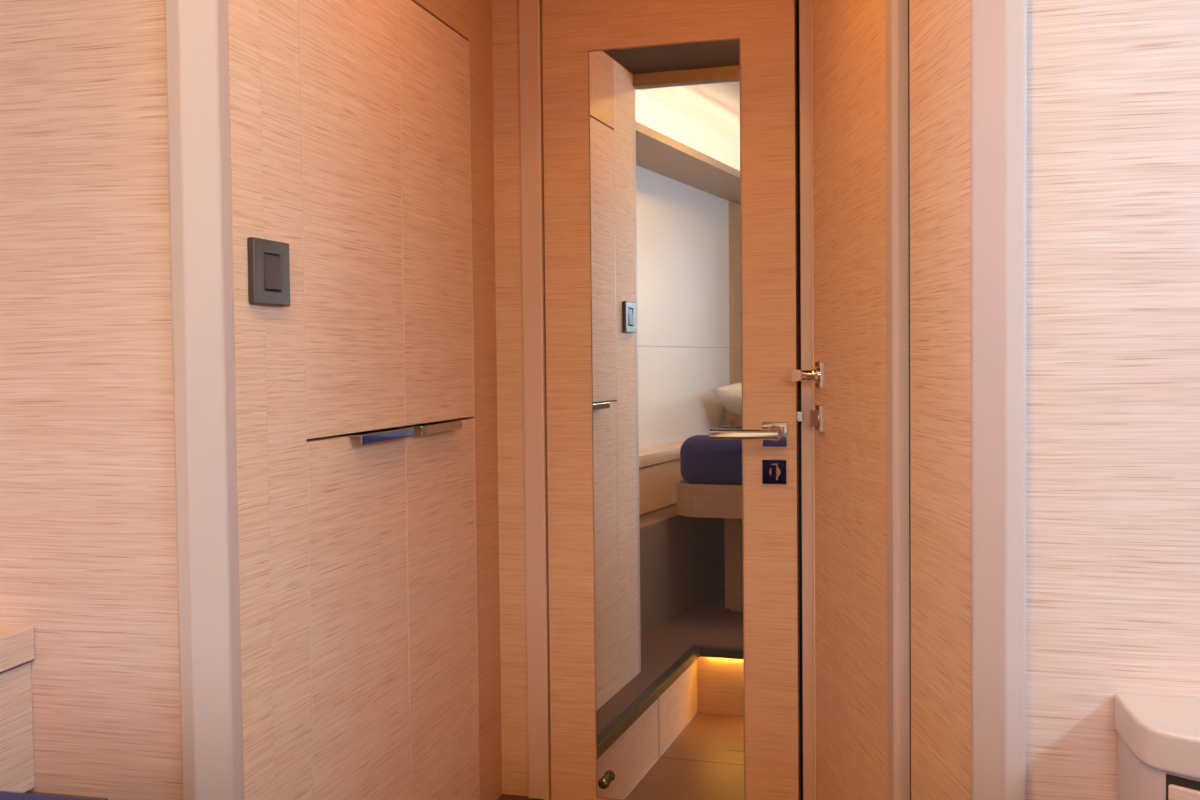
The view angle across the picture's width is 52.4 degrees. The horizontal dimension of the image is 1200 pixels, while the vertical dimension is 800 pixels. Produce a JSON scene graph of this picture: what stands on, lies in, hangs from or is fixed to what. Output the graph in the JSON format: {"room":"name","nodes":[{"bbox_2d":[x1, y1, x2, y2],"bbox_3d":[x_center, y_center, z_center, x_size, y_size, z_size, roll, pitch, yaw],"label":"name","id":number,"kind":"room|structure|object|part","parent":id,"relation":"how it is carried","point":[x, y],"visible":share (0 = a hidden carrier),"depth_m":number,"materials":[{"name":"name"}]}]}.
{"room":"boat cabin","nodes":[
{"label":"boat cabin","id":0,"kind":"room"},
{"bbox_2d":[492,0,527,795],"bbox_3d":[-0.173,-0.038,2.468,0.062,1.680,0.037,0,2,14],"label":"wall","id":1,"kind":"structure","parent":0,"point":[505,20],"depth_m":2.45,"materials":[{"name":"brown wood"}]},
{"bbox_2d":[0,0,1199,799],"bbox_3d":[0.324,0.005,1.291,2.700,2.100,0.060,0,2,14],"label":"wall","id":2,"kind":"structure","parent":0,"point":[88,533],"depth_m":1.46,"materials":[{"name":"brown wood"}]},
{"bbox_2d":[165,0,242,799],"bbox_3d":[-0.476,0.017,1.478,0.073,2.080,0.030,-2,2,-42],"label":"trim","id":3,"kind":"structure","parent":2,"relation":"attached to","point":[197,62],"depth_m":1.47,"materials":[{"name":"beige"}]},
{"bbox_2d":[970,0,1026,799],"bbox_3d":[0.406,0.015,1.256,0.030,2.080,0.073,-1,2,-20],"label":"trim","id":4,"kind":"structure","parent":2,"relation":"attached to","point":[998,28],"depth_m":1.24,"materials":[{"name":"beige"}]},
{"bbox_2d":[796,0,802,799],"bbox_3d":[0.223,0.069,2.428,0.950,1.900,0.030,0,2,14],"label":"wall","id":5,"kind":"structure","parent":0,"point":[797,1],"depth_m":2.37,"materials":[{"name":"brown wood"}]},
{"bbox_2d":[518,0,550,799],"bbox_3d":[-0.124,0.087,2.465,0.044,1.930,0.068,0,2,14],"label":"trim","id":6,"kind":"structure","parent":5,"relation":"attached to","point":[529,11],"depth_m":2.43,"materials":[{"name":"beige wood"}]},
{"bbox_2d":[542,0,802,799],"bbox_3d":[0.134,0.084,2.354,0.507,1.837,0.093,0,2,16],"label":"door","id":7,"kind":"structure","parent":5,"relation":"in","point":[674,416],"depth_m":2.36,"materials":[{"name":"brown wood"}]},
{"bbox_2d":[589,39,744,799],"bbox_3d":[0.129,0.055,2.369,0.298,1.474,0.005,0,2,16],"label":"mirror","id":8,"kind":"object","parent":7,"relation":"attached to","point":[667,116],"depth_m":2.37,"materials":[{"name":"clear mirror"}]},
{"bbox_3d":[0.275,0.064,2.292,0.130,0.031,0.052,0,2,16],"label":"lever","id":9,"kind":"part","parent":7,"relation":"part of","materials":[{"name":"silver metal"}]},
{"bbox_3d":[0.330,0.136,2.308,0.049,0.049,0.008,0,2,16],"label":"lock plate","id":10,"kind":"part","parent":7,"relation":"part of","materials":[{"name":"silver metal"}]},
{"bbox_3d":[0.331,0.065,2.305,0.049,0.049,0.008,0,2,16],"label":"lever handle","id":11,"kind":"part","parent":7,"relation":"part of","materials":[{"name":"silver metal"}]},
{"bbox_2d":[799,0,813,799],"bbox_3d":[0.400,0.071,2.333,0.024,1.900,0.068,0,2,14],"label":"trim","id":12,"kind":"structure","parent":5,"relation":"attached to","point":[804,5],"depth_m":2.30,"materials":[{"name":"beige wood"}]},
{"bbox_2d":[909,0,970,799],"bbox_3d":[0.436,0.097,1.506,0.030,1.900,0.268,-1,2,-1],"label":"wall","id":13,"kind":"structure","parent":0,"point":[939,30],"depth_m":1.50,"materials":[{"name":"brown wood"}]},
{"bbox_3d":[0.457,0.086,1.843,0.280,1.900,0.913,0,2,14],"label":"wall partition","id":14,"kind":"structure","parent":0,"visible":0},
{"bbox_2d":[785,0,887,799],"bbox_3d":[0.391,0.091,1.989,0.094,1.858,0.599,-1,2,-1],"label":"door","id":15,"kind":"structure","parent":14,"relation":"in","point":[848,373],"depth_m":1.99,"materials":[{"name":"brown wood"}]},
{"bbox_3d":[0.366,-0.044,2.184,0.059,0.031,0.066,-1,2,-1],"label":"lever","id":16,"kind":"part","parent":15,"relation":"part of","materials":[{"name":"silver metal"}]},
{"bbox_3d":[0.396,-0.095,2.279,0.002,0.035,0.006,-1,2,-1],"label":"strike plate","id":17,"kind":"part","parent":15,"relation":"part of","materials":[{"name":"brown metal"}]},
{"bbox_3d":[0.398,0.033,2.205,0.008,0.049,0.049,-1,2,-1],"label":"lock plate","id":18,"kind":"part","parent":15,"relation":"part of","materials":[{"name":"silver metal"}]},
{"bbox_3d":[0.397,-0.045,2.202,0.008,0.049,0.049,-1,2,-1],"label":"lever handle","id":19,"kind":"part","parent":15,"relation":"part of","materials":[{"name":"silver metal"}]},
{"bbox_2d":[886,0,909,799],"bbox_3d":[0.416,0.092,1.668,0.040,1.900,0.037,-1,2,-1],"label":"trim","id":20,"kind":"structure","parent":14,"relation":"attached to","point":[897,199],"depth_m":1.65,"materials":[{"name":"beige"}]},
{"bbox_2d":[908,0,910,799],"bbox_3d":[0.433,0.092,1.645,0.029,1.900,0.010,-1,2,-1],"label":"trim","id":21,"kind":"structure","parent":14,"relation":"attached to","point":[908,0],"depth_m":1.64,"materials":[{"name":"brown wood"}]},
{"bbox_3d":[0.211,1.058,1.712,1.030,0.031,1.490,0,2,14],"label":"floor","id":22,"kind":"structure","parent":0,"visible":0},
{"bbox_2d":[497,794,543,799],"bbox_3d":[0.114,0.972,0.547,2.450,0.220,3.750,0,2,14],"label":"step platform","id":23,"kind":"object","parent":22,"relation":"on","point":[503,796],"visible":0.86,"depth_m":2.46,"materials":[{"name":"laminate"}]},
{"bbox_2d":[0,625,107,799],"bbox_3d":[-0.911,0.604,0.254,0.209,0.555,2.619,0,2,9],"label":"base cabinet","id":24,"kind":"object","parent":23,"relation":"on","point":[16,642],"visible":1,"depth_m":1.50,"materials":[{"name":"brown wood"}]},
{"bbox_3d":[-0.964,0.452,0.262,0.104,0.158,2.609,0,2,9],"label":"panel","id":25,"kind":"part","parent":24,"relation":"part of","materials":[{"name":"brown wood"}]},
{"bbox_3d":[-0.962,0.347,0.258,0.110,0.041,2.610,0,2,9],"label":"rail","id":26,"kind":"part","parent":24,"relation":"part of","materials":[{"name":"brown wood"}]},
{"bbox_2d":[227,0,501,799],"bbox_3d":[-0.479,-0.021,2.031,0.362,1.680,1.013,0,2,14],"label":"wall","id":27,"kind":"structure","parent":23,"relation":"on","point":[362,136],"depth_m":1.88,"materials":[{"name":"brown wood"}]},
{"bbox_3d":[-0.448,-0.005,1.540,0.019,1.680,0.074,0,2,14],"label":"panel","id":28,"kind":"part","parent":27,"relation":"part of","materials":[{"name":"brown wood"}]},
{"bbox_2d":[247,237,289,305],"bbox_3d":[-0.425,-0.164,1.570,0.012,0.083,0.091,0,2,14],"label":"light switch","id":29,"kind":"object","parent":27,"relation":"attached to","point":[268,260],"visible":1,"depth_m":1.56,"materials":[{"name":"grey plastic"}]},
{"bbox_3d":[-0.426,-0.008,1.627,0.019,1.680,0.105,0,2,14],"label":"panel","id":30,"kind":"part","parent":27,"relation":"part of","materials":[{"name":"brown wood"}]},
{"bbox_3d":[-0.375,-0.306,1.835,0.019,0.708,0.338,0,2,14],"label":"door","id":31,"kind":"part","parent":27,"relation":"part of","materials":[{"name":"brown wood"}]},
{"bbox_3d":[-0.367,0.415,1.858,0.019,0.726,0.338,0,2,14],"label":"door","id":32,"kind":"part","parent":27,"relation":"part of","materials":[{"name":"brown wood"}]},
{"bbox_3d":[-0.343,0.056,1.897,0.034,0.014,0.197,0,2,14],"label":"handle","id":33,"kind":"part","parent":27,"relation":"part of","materials":[{"name":"silver metal"}]},
{"bbox_3d":[-0.288,0.048,2.116,0.034,0.014,0.191,0,2,14],"label":"handle","id":34,"kind":"part","parent":27,"relation":"part of","materials":[{"name":"silver metal"}]},
{"bbox_3d":[-0.293,-0.317,2.160,0.019,0.708,0.328,0,2,14],"label":"door","id":35,"kind":"part","parent":27,"relation":"part of","materials":[{"name":"brown wood"}]},
{"bbox_3d":[-0.339,-0.765,1.980,0.019,0.191,0.675,0,2,14],"label":"panel","id":36,"kind":"part","parent":27,"relation":"part of","materials":[{"name":"brown wood"}]},
{"bbox_3d":[-0.285,0.404,2.183,0.019,0.726,0.328,0,2,14],"label":"door","id":37,"kind":"part","parent":27,"relation":"part of","materials":[{"name":"brown wood"}]},
{"bbox_3d":[-0.232,-0.035,2.401,0.019,1.680,0.145,0,2,14],"label":"panel","id":38,"kind":"part","parent":27,"relation":"part of","materials":[{"name":"brown wood"}]},
{"bbox_2d":[1114,693,1199,799],"bbox_3d":[0.827,0.572,0.865,0.779,0.543,0.556,0,2,14],"label":"dresser","id":39,"kind":"object","parent":23,"relation":"on","point":[1159,736],"visible":1,"depth_m":1.12,"materials":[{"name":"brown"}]},
{"bbox_3d":[0.694,0.436,0.883,0.006,0.176,0.560,-2,2,-41],"label":"drawer","id":40,"kind":"part","parent":39,"relation":"part of","materials":[{"name":"white wood"}]},
{"bbox_3d":[-0.153,0.657,-0.238,1.589,0.465,1.920,0,2,14],"label":"bed","id":41,"kind":"object","parent":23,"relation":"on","visible":0},
{"bbox_3d":[-0.151,0.360,-0.250,1.540,0.167,1.897,0,2,14],"label":"mattress","id":42,"kind":"object","parent":41,"relation":"on","visible":0},
{"bbox_2d":[0,791,98,799],"bbox_3d":[-0.045,0.338,0.171,1.560,0.170,1.047,0,2,14],"label":"blanket","id":43,"kind":"object","parent":42,"relation":"on","point":[4,795],"visible":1,"depth_m":0.73,"materials":[{"name":"blue fabric"}]}
]}

